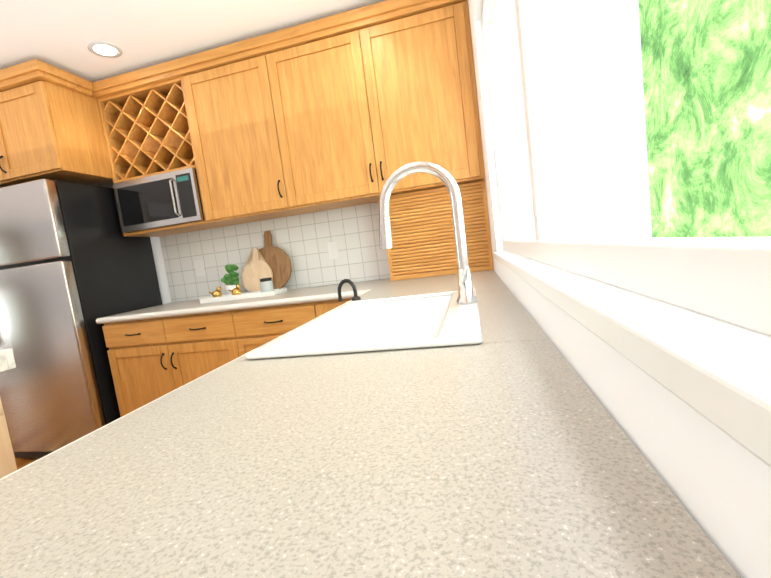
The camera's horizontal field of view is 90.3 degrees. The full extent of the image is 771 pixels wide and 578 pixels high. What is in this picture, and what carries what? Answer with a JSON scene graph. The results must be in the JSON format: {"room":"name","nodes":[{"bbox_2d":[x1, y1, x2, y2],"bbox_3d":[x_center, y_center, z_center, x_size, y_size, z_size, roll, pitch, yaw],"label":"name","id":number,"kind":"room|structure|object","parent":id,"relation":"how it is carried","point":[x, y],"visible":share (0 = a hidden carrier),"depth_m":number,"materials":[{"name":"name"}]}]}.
{"room":"kitchen","nodes":[
{"label":"kitchen","id":0,"kind":"room"},
{"bbox_2d":[13,452,39,469],"bbox_3d":[-2.460,1.416,0.543,5.790,0.050,7.840,-6,6,13],"label":"floor","id":1,"kind":"structure","parent":0,"point":[21,462],"depth_m":2.63,"materials":[{"name":"brown wood"}]},
{"bbox_2d":[0,364,16,478],"bbox_3d":[-2.025,0.886,0.579,1.324,0.879,1.815,-6,6,13],"label":"kitchen island","id":2,"kind":"object","parent":1,"relation":"on","point":[8,465],"depth_m":1.27,"materials":[{"name":"brown wood"}]},
{"bbox_2d":[0,352,3,367],"bbox_3d":[-1.682,0.308,1.114,0.670,0.064,0.544,-6,6,13],"label":"island countertop","id":3,"kind":"structure","parent":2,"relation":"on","point":[1,353],"depth_m":1.28,"materials":[{"name":"white stone"}]},
{"bbox_2d":[0,179,161,457],"bbox_3d":[-2.246,0.226,2.785,0.800,1.800,0.766,-6,6,13],"label":"fridge","id":4,"kind":"object","parent":1,"relation":"on","point":[75,263],"visible":0.6,"depth_m":2.47,"materials":[{"name":"silver metal"}]},
{"bbox_2d":[102,310,237,416],"bbox_3d":[-1.248,0.570,2.711,0.957,0.876,0.627,-6,6,13],"label":"base cabinet","id":5,"kind":"object","parent":1,"relation":"on","point":[150,360],"depth_m":2.40,"materials":[{"name":"brown wood"}]},
{"bbox_2d":[234,301,325,356],"bbox_3d":[-0.531,0.495,2.545,0.641,0.876,0.627,-6,6,13],"label":"base cabinet","id":6,"kind":"object","parent":1,"relation":"on","point":[254,327],"depth_m":2.22,"materials":[{"name":"brown wood"}]},
{"bbox_2d":[326,298,351,311],"bbox_3d":[-0.120,0.452,2.450,0.325,0.876,0.627,-6,6,13],"label":"base cabinet","id":7,"kind":"object","parent":1,"relation":"on","point":[332,304],"depth_m":2.12,"materials":[{"name":"brown wood"}]},
{"bbox_3d":[0.005,0.612,0.695,0.672,0.877,2.798,-6,6,13],"label":"base cabinet","id":8,"kind":"object","parent":1,"relation":"on","visible":0},
{"bbox_2d":[96,289,295,323],"bbox_3d":[-0.900,0.075,2.556,1.800,0.039,0.656,-6,6,13],"label":"countertop","id":9,"kind":"structure","parent":8,"relation":"on","point":[190,307],"depth_m":2.39,"materials":[{"name":"white stone"}]},
{"bbox_2d":[199,277,286,303],"bbox_3d":[-0.957,0.003,2.571,0.560,0.115,0.160,-6,6,13],"label":"decorative tray","id":10,"kind":"object","parent":9,"relation":"on","point":[267,287],"visible":1,"depth_m":2.51,"materials":[{"name":"white ceramic"}]},
{"bbox_2d":[221,264,238,293],"bbox_3d":[-1.101,-0.062,2.759,0.134,0.241,0.126,-6,6,13],"label":"potted plant","id":11,"kind":"object","parent":10,"relation":"on","point":[232,278],"visible":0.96,"depth_m":2.72,"materials":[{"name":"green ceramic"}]},
{"bbox_2d":[242,231,291,291],"bbox_3d":[-0.863,-0.197,2.765,0.374,0.437,0.116,-6,6,13],"label":"cutting boards","id":12,"kind":"object","parent":9,"relation":"on","point":[268,259],"visible":0.85,"depth_m":2.75,"materials":[{"name":"brown wood"}]},
{"bbox_2d":[0,270,740,577],"bbox_3d":[0.003,0.078,0.920,0.667,0.129,3.446,-6,6,13],"label":"countertop","id":13,"kind":"structure","parent":8,"relation":"on","point":[506,448],"depth_m":0.34,"materials":[{"name":"white stone"}]},
{"bbox_2d":[338,279,360,301],"bbox_3d":[-0.156,0.005,1.612,0.098,0.098,0.040,-6,6,13],"label":"sprayer","id":14,"kind":"object","parent":13,"relation":"on","point":[353,286],"visible":0.96,"depth_m":1.60,"materials":[{"name":"black metal"}]},
{"bbox_2d":[246,289,482,358],"bbox_3d":[0.033,0.190,1.130,0.492,0.246,0.740,-6,6,13],"label":"sink","id":15,"kind":"object","parent":13,"relation":"in","point":[436,319],"visible":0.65,"depth_m":1.27,"materials":[{"name":"white ceramic"}]},
{"bbox_2d":[379,161,477,304],"bbox_3d":[0.101,-0.151,1.080,0.269,0.420,0.143,-6,6,13],"label":"faucet","id":16,"kind":"object","parent":13,"relation":"on","point":[465,285],"visible":1,"depth_m":1.09,"materials":[{"name":"silver metal"}]},
{"bbox_2d":[387,180,493,280],"bbox_3d":[0.330,-0.355,2.426,0.622,0.521,0.281,-6,6,13],"label":"appliance garage","id":17,"kind":"object","parent":13,"relation":"on","point":[422,234],"visible":0.81,"depth_m":2.30,"materials":[{"name":"brown wood"}]},
{"bbox_2d":[0,0,385,82],"bbox_3d":[-4.322,-0.849,0.658,8.990,0.170,7.840,-6,6,13],"label":"ceiling","id":18,"kind":"structure","parent":0,"point":[63,34],"depth_m":2.14,"materials":[{"name":"white paint"}]},
{"bbox_2d":[87,42,121,57],"bbox_3d":[-1.660,-1.415,2.273,0.170,0.007,0.170,-6,6,13],"label":"recessed light","id":19,"kind":"object","parent":18,"relation":"in","point":[106,49],"visible":1,"depth_m":2.27,"materials":[{"name":"white plastic"}]},
{"bbox_2d":[150,202,386,303],"bbox_3d":[-1.332,-0.269,3.010,4.370,2.500,0.120,-6,6,13],"label":"wall","id":20,"kind":"structure","parent":0,"point":[160,270],"depth_m":3.05,"materials":[{"name":"white paint"}]},
{"bbox_2d":[0,67,112,187],"bbox_3d":[-2.376,-0.999,2.730,0.900,0.560,0.677,-6,6,13],"label":"upper cabinet","id":21,"kind":"object","parent":20,"relation":"attached to","point":[51,127],"depth_m":2.38,"materials":[{"name":"brown wood"}]},
{"bbox_2d":[96,92,119,182],"bbox_3d":[-1.696,-1.074,2.715,0.431,0.580,0.225,-6,6,13],"label":"upper cabinet","id":22,"kind":"object","parent":20,"relation":"attached to","point":[107,131],"depth_m":2.65,"materials":[{"name":"brown wood"}]},
{"bbox_2d":[104,84,143,181],"bbox_3d":[-1.573,-1.087,2.687,0.531,0.580,0.225,-6,6,13],"label":"upper cabinet","id":23,"kind":"object","parent":20,"relation":"attached to","point":[115,99],"depth_m":2.66,"materials":[{"name":"brown wood"}]},
{"bbox_2d":[172,40,312,227],"bbox_3d":[-0.902,-0.968,2.582,0.678,0.965,0.347,-6,6,13],"label":"upper cabinet","id":24,"kind":"object","parent":20,"relation":"attached to","point":[232,105],"depth_m":2.42,"materials":[{"name":"brown wood"}]},
{"bbox_2d":[113,167,204,232],"bbox_3d":[-1.514,-0.609,2.727,0.637,0.339,0.375,-6,6,13],"label":"microwave","id":25,"kind":"object","parent":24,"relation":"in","point":[172,198],"visible":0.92,"depth_m":2.57,"materials":[{"name":"silver metal"}]},
{"bbox_2d":[159,202,389,301],"bbox_3d":[-0.847,-0.245,2.836,1.855,0.521,0.014,-6,6,13],"label":"backsplash","id":26,"kind":"structure","parent":20,"relation":"attached to","point":[330,247],"depth_m":2.79,"materials":[{"name":"tile"}]},
{"bbox_2d":[272,0,484,211],"bbox_3d":[-0.079,-1.054,2.391,1.257,0.965,0.347,-6,6,13],"label":"upper cabinet","id":27,"kind":"object","parent":20,"relation":"attached to","point":[357,106],"depth_m":2.20,"materials":[{"name":"brown wood"}]},
{"bbox_2d":[468,0,770,577],"bbox_3d":[0.018,-0.068,-0.715,0.120,2.500,6.580,-6,6,13],"label":"wall","id":28,"kind":"structure","parent":0,"point":[716,480],"depth_m":0.29,"materials":[{"name":"white paint"}]},
{"bbox_2d":[481,0,770,467],"bbox_3d":[0.298,-0.571,0.856,0.100,1.090,2.010,-6,6,13],"label":"kitchen window","id":29,"kind":"structure","parent":28,"relation":"in","point":[727,279],"depth_m":0.32,"materials":[{"name":"white"}]},
{"label":"outside","id":30,"kind":"structure","parent":0,"visible":0},
{"bbox_2d":[639,0,770,237],"bbox_3d":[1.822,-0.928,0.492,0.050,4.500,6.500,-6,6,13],"label":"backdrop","id":31,"kind":"structure","parent":30,"point":[706,66],"depth_m":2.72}
]}

